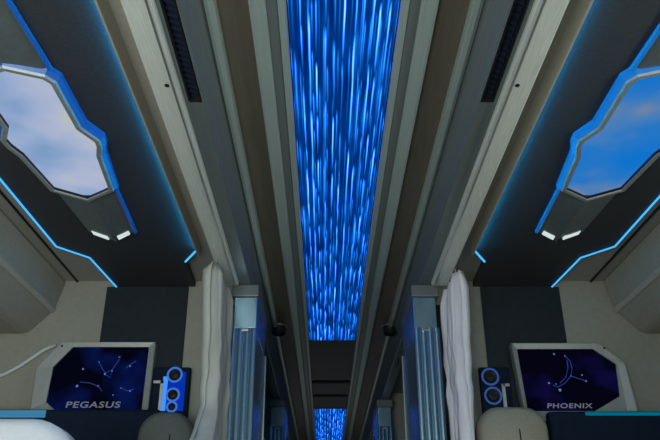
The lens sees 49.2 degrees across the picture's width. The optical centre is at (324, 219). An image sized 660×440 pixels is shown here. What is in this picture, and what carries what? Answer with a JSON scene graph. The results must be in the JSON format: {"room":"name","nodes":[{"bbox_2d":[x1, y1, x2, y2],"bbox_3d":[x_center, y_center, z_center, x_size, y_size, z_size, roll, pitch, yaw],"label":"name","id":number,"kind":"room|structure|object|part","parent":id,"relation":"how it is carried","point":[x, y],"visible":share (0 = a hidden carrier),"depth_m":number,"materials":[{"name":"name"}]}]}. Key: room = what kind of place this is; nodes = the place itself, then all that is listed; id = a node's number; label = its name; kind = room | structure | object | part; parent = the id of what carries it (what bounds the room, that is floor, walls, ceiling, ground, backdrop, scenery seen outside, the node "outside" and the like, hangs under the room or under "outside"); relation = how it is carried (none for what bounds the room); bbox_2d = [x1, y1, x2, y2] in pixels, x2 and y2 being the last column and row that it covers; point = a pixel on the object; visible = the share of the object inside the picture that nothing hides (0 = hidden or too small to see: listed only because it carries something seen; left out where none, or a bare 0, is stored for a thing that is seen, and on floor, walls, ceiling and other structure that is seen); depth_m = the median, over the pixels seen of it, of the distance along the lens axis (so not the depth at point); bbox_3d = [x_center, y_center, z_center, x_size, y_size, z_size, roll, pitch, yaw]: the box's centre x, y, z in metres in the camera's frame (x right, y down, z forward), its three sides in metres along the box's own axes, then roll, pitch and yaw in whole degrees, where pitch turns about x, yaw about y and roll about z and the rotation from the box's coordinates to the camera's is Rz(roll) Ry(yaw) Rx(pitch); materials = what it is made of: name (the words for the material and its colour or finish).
{"room":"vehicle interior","nodes":[
{"label":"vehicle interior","id":0,"kind":"room"},
{"bbox_2d":[0,0,659,392],"bbox_3d":[0.043,0.445,3.786,3.240,0.050,9.600,0,-26,0],"label":"ceiling","id":1,"kind":"structure","parent":0,"point":[82,268],"depth_m":2.88,"materials":[{"name":"grey plastic"}]},
{"bbox_2d":[0,190,77,281],"bbox_3d":[-1.170,-0.537,1.701,0.007,0.007,3.791,0,-26,0],"label":"trim","id":2,"kind":"structure","parent":1,"relation":"attached to","point":[1,192],"depth_m":2.92,"materials":[{"name":"black plastic"}]},
{"bbox_2d":[0,0,200,286],"bbox_3d":[-0.815,-0.511,1.688,0.590,0.063,3.790,0,-26,0],"label":"ceiling panel","id":3,"kind":"object","parent":1,"relation":"attached to","point":[82,40],"visible":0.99,"depth_m":2.38,"materials":[{"name":"black plastic"}]},
{"bbox_2d":[0,0,136,242],"bbox_3d":[-0.835,-0.256,2.183,0.329,0.031,1.538,0,-26,0],"label":"ceiling light","id":4,"kind":"object","parent":3,"relation":"attached to","point":[43,123],"visible":1,"depth_m":2.17,"materials":[{"name":"blue"}]},
{"bbox_2d":[0,71,107,194],"bbox_3d":[-0.835,-0.243,2.210,0.268,0.004,0.722,0,-26,0],"label":"diffuser","id":5,"kind":"object","parent":4,"relation":"attached to","point":[43,123],"depth_m":2.17,"materials":[{"name":"white plastic"}]},
{"bbox_3d":[-0.835,-0.231,2.206,0.304,0.006,0.764,0,-26,0],"label":"frame","id":6,"kind":"part","parent":4,"relation":"part of","materials":[{"name":"silver metal"}]},
{"bbox_2d":[120,0,238,286],"bbox_3d":[-0.406,-0.626,1.363,0.072,0.130,3.904,0,-26,0],"label":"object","id":7,"kind":"object","parent":1,"relation":"attached to","point":[143,17],"visible":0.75,"depth_m":1.95,"materials":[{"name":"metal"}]},
{"bbox_2d":[190,261,232,439],"bbox_3d":[-0.429,0.963,2.406,0.149,1.813,0.674,0,-26,0],"label":"curtain","id":8,"kind":"object","parent":7,"relation":"hanging from","point":[211,423],"visible":1,"depth_m":2.74,"materials":[{"name":"fabric"}]},
{"bbox_2d":[176,0,296,439],"bbox_3d":[-0.303,0.522,3.749,0.044,0.108,9.600,0,-26,0],"label":"trim","id":9,"kind":"structure","parent":1,"relation":"attached to","point":[192,13],"depth_m":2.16,"materials":[{"name":"grey plastic"}]},
{"bbox_2d":[203,0,299,439],"bbox_3d":[-0.270,0.498,3.761,0.032,0.055,9.600,0,-26,0],"label":"trim","id":10,"kind":"structure","parent":1,"relation":"attached to","point":[211,9],"depth_m":2.26,"materials":[{"name":"grey plastic"}]},
{"bbox_2d":[216,0,306,439],"bbox_3d":[-0.218,0.485,3.767,0.077,0.026,9.600,0,-26,0],"label":"trim","id":11,"kind":"structure","parent":1,"relation":"attached to","point":[234,15],"depth_m":2.31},
{"bbox_2d":[248,0,310,439],"bbox_3d":[-0.158,0.491,3.764,0.042,0.049,9.600,0,-26,0],"label":"trim","id":12,"kind":"structure","parent":1,"relation":"attached to","point":[257,8],"depth_m":2.28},
{"bbox_2d":[266,0,313,439],"bbox_3d":[-0.125,0.489,3.765,0.025,0.035,9.600,0,-26,0],"label":"trim","id":13,"kind":"structure","parent":1,"relation":"attached to","point":[271,5],"depth_m":2.30,"materials":[{"name":"grey"}]},
{"bbox_2d":[277,0,315,439],"bbox_3d":[-0.102,0.488,3.765,0.022,0.043,9.600,0,-26,0],"label":"trim","id":14,"kind":"structure","parent":1,"relation":"attached to","point":[282,7],"depth_m":2.30,"materials":[{"name":"grey plastic"}]},
{"bbox_2d":[314,408,345,439],"bbox_3d":[0.043,2.002,6.872,0.268,0.017,2.088,0,-26,0],"label":"light panel","id":15,"kind":"object","parent":1,"relation":"attached to","point":[329,422],"visible":0.81,"depth_m":6.54,"materials":[{"name":"blue glass"}]},
{"bbox_2d":[286,0,400,340],"bbox_3d":[0.043,-0.390,1.951,0.268,0.017,4.968,0,-26,0],"label":"light panel","id":16,"kind":"object","parent":1,"relation":"attached to","point":[342,51],"visible":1,"depth_m":2.21,"materials":[{"name":"blue plastic"}]},
{"bbox_2d":[351,0,470,439],"bbox_3d":[0.304,0.485,3.767,0.077,0.026,9.600,0,-26,0],"label":"trim","id":17,"kind":"structure","parent":1,"relation":"attached to","point":[451,15],"depth_m":2.32,"materials":[{"name":"plastic"}]},
{"bbox_2d":[358,0,484,439],"bbox_3d":[0.356,0.498,3.761,0.032,0.055,9.600,0,-26,0],"label":"trim","id":18,"kind":"structure","parent":1,"relation":"attached to","point":[475,7],"depth_m":2.26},
{"bbox_2d":[362,0,513,439],"bbox_3d":[0.390,0.522,3.749,0.044,0.108,9.600,0,-26,0],"label":"trim","id":19,"kind":"structure","parent":1,"relation":"attached to","point":[494,15],"depth_m":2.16,"materials":[{"name":"grey plastic"}]},
{"bbox_2d":[431,0,569,286],"bbox_3d":[0.492,-0.626,1.363,0.072,0.130,3.904,0,-26,0],"label":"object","id":20,"kind":"object","parent":1,"relation":"attached to","point":[545,17],"visible":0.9,"depth_m":1.95,"materials":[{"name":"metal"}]},
{"bbox_2d":[440,269,474,439],"bbox_3d":[0.530,1.053,2.593,0.117,1.813,0.258,0,-26,0],"label":"curtain","id":21,"kind":"object","parent":20,"relation":"hanging from","point":[455,304],"visible":1,"depth_m":2.81,"materials":[{"name":"fabric"}]},
{"bbox_2d":[470,0,659,286],"bbox_3d":[0.901,-0.511,1.688,0.590,0.063,3.790,0,-26,0],"label":"ceiling panel","id":22,"kind":"object","parent":1,"relation":"attached to","point":[600,40],"visible":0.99,"depth_m":2.38,"materials":[{"name":"black plastic"}]},
{"bbox_2d":[535,23,659,240],"bbox_3d":[0.922,-0.256,2.183,0.329,0.031,1.538,0,-26,0],"label":"ceiling light","id":23,"kind":"object","parent":22,"relation":"attached to","point":[607,154],"visible":1,"depth_m":2.25,"materials":[{"name":"blue"}]},
{"bbox_3d":[0.922,-0.231,2.206,0.304,0.006,0.764,0,-26,0],"label":"frame","id":24,"kind":"part","parent":23,"relation":"part of","materials":[{"name":"silver metal"}]},
{"bbox_2d":[567,75,659,194],"bbox_3d":[0.922,-0.243,2.210,0.268,0.004,0.722,0,-26,0],"label":"diffuser","id":25,"kind":"object","parent":23,"relation":"attached to","point":[621,141],"depth_m":2.21,"materials":[{"name":"blue glass"}]},
{"bbox_3d":[0.429,0.512,3.754,0.036,0.086,9.600,0,-26,0],"label":"trim","id":26,"kind":"structure","parent":1,"relation":"attached to","visible":0},
{"bbox_2d":[481,0,528,101],"bbox_3d":[0.429,-0.547,1.450,0.031,0.022,1.029,0,-26,0],"label":"air vent","id":27,"kind":"object","parent":26,"relation":"attached to","point":[518,9],"visible":0.96,"depth_m":1.73,"materials":[{"name":"black plastic"}]},
{"bbox_3d":[-0.343,0.512,3.754,0.036,0.086,9.600,0,-26,0],"label":"trim","id":28,"kind":"structure","parent":1,"relation":"attached to","visible":0},
{"bbox_2d":[160,0,201,101],"bbox_3d":[-0.343,-0.547,1.450,0.031,0.022,1.029,0,-26,0],"label":"air vent","id":29,"kind":"object","parent":28,"relation":"attached to","point":[170,9],"visible":0.98,"depth_m":1.73,"materials":[{"name":"black plastic"}]},
{"bbox_2d":[0,281,659,432],"bbox_3d":[0.043,1.211,2.983,3.120,2.030,0.040,0,-26,0],"label":"wall","id":30,"kind":"structure","parent":0,"point":[78,315],"depth_m":3.29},
{"bbox_2d":[100,287,188,366],"bbox_3d":[-0.833,1.056,3.029,0.384,1.648,0.012,0,-26,0],"label":"wall panel","id":31,"kind":"object","parent":30,"relation":"attached to","point":[158,315],"visible":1,"depth_m":3.31,"materials":[{"name":"black plastic"}]},
{"bbox_2d":[30,342,157,409],"bbox_3d":[-1.015,0.712,3.167,0.516,0.346,0.061,0,-26,0],"label":"television","id":32,"kind":"object","parent":31,"relation":"attached to","point":[76,375],"visible":0.95,"depth_m":3.16,"materials":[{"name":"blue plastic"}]},
{"bbox_2d":[150,367,190,417],"bbox_3d":[-0.675,0.785,3.127,0.162,0.292,0.046,0,-26,0],"label":"speaker panel","id":33,"kind":"object","parent":31,"relation":"attached to","point":[171,385],"visible":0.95,"depth_m":3.14,"materials":[{"name":"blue plastic"}]},
{"bbox_2d":[155,0,274,398],"bbox_3d":[-0.370,0.522,3.749,0.018,0.108,9.600,0,-26,0],"label":"trim","id":34,"kind":"structure","parent":30,"relation":"attached to","point":[158,2],"depth_m":1.98,"materials":[{"name":"grey plastic"}]},
{"bbox_2d":[272,323,286,336],"bbox_3d":[-0.248,0.593,3.881,0.083,0.056,0.083,0,-26,0],"label":"spot lamp","id":35,"kind":"object","parent":30,"relation":"attached to","point":[278,331],"visible":0.89,"depth_m":3.86,"materials":[{"name":"black plastic"}]},
{"bbox_2d":[342,0,409,439],"bbox_3d":[0.188,0.488,3.765,0.022,0.043,9.600,0,-26,0],"label":"trim","id":36,"kind":"structure","parent":30,"relation":"attached to","point":[404,5],"depth_m":2.30,"materials":[{"name":"grey plastic"}]},
{"bbox_2d":[345,0,420,439],"bbox_3d":[0.211,0.489,3.765,0.025,0.035,9.600,0,-26,0],"label":"trim","id":37,"kind":"structure","parent":30,"relation":"attached to","point":[414,7],"depth_m":2.30,"materials":[{"name":"grey"}]},
{"bbox_2d":[382,323,396,336],"bbox_3d":[0.350,0.593,3.881,0.083,0.056,0.083,0,-26,0],"label":"spot lamp","id":38,"kind":"object","parent":30,"relation":"attached to","point":[388,331],"visible":0.84,"depth_m":3.86,"materials":[{"name":"black plastic"}]},
{"bbox_2d":[347,0,438,439],"bbox_3d":[0.245,0.491,3.764,0.042,0.049,9.600,0,-26,0],"label":"trim","id":39,"kind":"structure","parent":30,"relation":"attached to","point":[428,8],"depth_m":2.28,"materials":[{"name":"grey plastic"}]},
{"bbox_2d":[436,305,450,439],"bbox_3d":[0.529,1.253,2.918,0.072,1.898,0.040,0,-26,0],"label":"trim","id":40,"kind":"structure","parent":30,"relation":"attached to","point":[437,306],"depth_m":3.18,"materials":[{"name":"black plastic"}]},
{"bbox_2d":[372,0,534,439],"bbox_3d":[0.456,0.522,3.749,0.018,0.108,9.600,0,-26,0],"label":"trim","id":41,"kind":"structure","parent":30,"relation":"attached to","point":[531,2],"depth_m":2.00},
{"bbox_2d":[480,287,566,424],"bbox_3d":[0.914,1.056,3.029,0.370,1.648,0.012,0,-26,0],"label":"wall panel","id":42,"kind":"object","parent":30,"relation":"attached to","point":[510,314],"visible":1,"depth_m":3.31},
{"bbox_2d":[478,367,512,413],"bbox_3d":[0.747,0.787,3.126,0.132,0.296,0.046,0,-26,0],"label":"speaker panel","id":43,"kind":"object","parent":42,"relation":"attached to","point":[494,382],"visible":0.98,"depth_m":3.14,"materials":[{"name":"black plastic"}]},
{"bbox_2d":[509,343,638,423],"bbox_3d":[1.089,0.716,3.165,0.514,0.346,0.061,0,-26,0],"label":"television","id":44,"kind":"object","parent":42,"relation":"attached to","point":[549,377],"visible":0.93,"depth_m":3.16,"materials":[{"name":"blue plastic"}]},
{"bbox_2d":[590,205,659,281],"bbox_3d":[1.256,-0.537,1.701,0.007,0.007,3.791,0,-26,0],"label":"trim","id":45,"kind":"structure","parent":30,"relation":"attached to","point":[658,207],"depth_m":2.99,"materials":[{"name":"black plastic"}]},
{"bbox_2d":[264,393,404,439],"bbox_3d":[0.043,2.260,5.141,3.120,2.030,0.040,0,-26,0],"label":"wall","id":46,"kind":"structure","parent":0,"point":[397,411],"depth_m":5.49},
{"bbox_2d":[313,395,347,397],"bbox_3d":[0.043,1.351,5.508,0.268,0.014,0.040,0,-26,0],"label":"trim","id":47,"kind":"structure","parent":46,"relation":"attached to","point":[314,396],"depth_m":5.49,"materials":[{"name":"black plastic"}]},
{"bbox_2d":[312,382,349,384],"bbox_3d":[0.043,1.157,5.108,0.268,0.014,0.040,0,-26,0],"label":"trim","id":48,"kind":"structure","parent":46,"relation":"attached to","point":[313,383],"depth_m":5.09,"materials":[{"name":"black plastic"}]},
{"bbox_2d":[309,341,354,407],"bbox_3d":[0.043,1.113,5.063,0.268,0.024,1.944,0,-26,0],"label":"trim","id":49,"kind":"structure","parent":46,"relation":"attached to","point":[331,361],"depth_m":4.77,"materials":[{"name":"black plastic"}]},
{"bbox_3d":[0.043,2.316,2.877,3.240,0.050,9.600,0,-26,0],"label":"floor","id":50,"kind":"structure","parent":0,"visible":0},
{"bbox_2d":[0,419,73,439],"bbox_3d":[-0.697,1.036,1.551,0.500,1.093,0.584,0,-26,0],"label":"seat","id":51,"kind":"object","parent":50,"relation":"on","point":[10,429],"visible":1,"depth_m":1.52,"materials":[{"name":"white leather"}]},
{"bbox_2d":[0,410,160,439],"bbox_3d":[-1.089,1.393,2.616,0.852,1.383,0.056,0,-26,0],"label":"wall","id":52,"kind":"structure","parent":50,"relation":"on","point":[80,424],"depth_m":2.88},
{"bbox_2d":[138,412,193,439],"bbox_3d":[-0.750,1.252,2.277,0.513,1.340,0.590,0,-26,0],"label":"seat","id":53,"kind":"object","parent":50,"relation":"on","point":[161,425],"visible":0.93,"depth_m":2.69,"materials":[{"name":"beige leather"}]},
{"bbox_2d":[227,285,266,439],"bbox_3d":[-0.343,1.246,2.925,0.124,1.916,0.488,0,-26,0],"label":"post","id":54,"kind":"object","parent":50,"relation":"on","point":[247,380],"visible":0.98,"depth_m":3.03,"materials":[{"name":"metal"}]},
{"bbox_2d":[269,399,288,439],"bbox_3d":[-0.343,2.269,5.030,0.124,1.916,0.488,0,-26,0],"label":"post","id":55,"kind":"object","parent":50,"relation":"on","point":[278,407],"visible":1,"depth_m":5.19,"materials":[{"name":"metal"}]},
{"bbox_2d":[373,399,392,439],"bbox_3d":[0.429,2.269,5.030,0.124,1.916,0.488,0,-26,0],"label":"post","id":56,"kind":"object","parent":50,"relation":"on","point":[383,430],"visible":1,"depth_m":5.19,"materials":[{"name":"metal"}]},
{"bbox_2d":[401,285,446,439],"bbox_3d":[0.429,1.246,2.925,0.124,1.916,0.488,0,-26,0],"label":"post","id":57,"kind":"object","parent":50,"relation":"on","point":[422,372],"visible":0.98,"depth_m":3.04,"materials":[{"name":"metal"}]},
{"bbox_2d":[475,407,548,439],"bbox_3d":[0.844,1.243,2.281,0.538,1.358,0.590,0,-26,0],"label":"seat","id":58,"kind":"object","parent":50,"relation":"on","point":[497,423],"visible":0.99,"depth_m":2.70,"materials":[{"name":"white leather"},{"name":"black plastic"}]},
{"bbox_2d":[546,412,659,439],"bbox_3d":[1.249,1.396,2.615,0.705,1.375,0.056,0,-26,0],"label":"wall","id":59,"kind":"structure","parent":50,"relation":"on","point":[560,425],"depth_m":2.87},
{"bbox_3d":[-1.547,1.381,3.332,0.060,2.030,9.600,0,-26,0],"label":"wall","id":60,"kind":"structure","parent":0,"visible":0},
{"bbox_2d":[0,343,56,376],"bbox_3d":[-1.393,0.650,3.220,0.355,0.200,0.016,0,-26,0],"label":"grab bar","id":61,"kind":"object","parent":60,"relation":"attached to","point":[53,345],"visible":1,"depth_m":3.22,"materials":[{"name":"white metal"}]},
{"bbox_2d":[0,210,64,333],"bbox_3d":[-1.371,-0.422,1.646,0.290,0.259,3.791,0,-26,0],"label":"overhead compartment","id":62,"kind":"object","parent":60,"relation":"attached to","point":[30,287],"visible":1,"depth_m":3.06,"materials":[{"name":"beige plastic"}]},
{"bbox_3d":[-1.260,-0.406,1.637,0.022,0.024,3.790,0,-26,0],"label":"edge trim","id":63,"kind":"part","parent":62,"relation":"part of","materials":[{"name":"beige plastic"}]},
{"bbox_3d":[1.633,1.381,3.332,0.060,2.030,9.600,0,-26,0],"label":"wall","id":64,"kind":"structure","parent":0,"visible":0},
{"bbox_2d":[604,223,659,333],"bbox_3d":[1.457,-0.422,1.646,0.290,0.259,3.791,0,-26,0],"label":"cover","id":65,"kind":"object","parent":64,"relation":"attached to","point":[633,288],"visible":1,"depth_m":3.12,"materials":[{"name":"beige plastic"}]},
{"bbox_3d":[1.346,-0.406,1.637,0.022,0.024,3.790,0,-26,0],"label":"edge trim","id":66,"kind":"part","parent":65,"relation":"part of","materials":[{"name":"beige plastic"}]}
]}

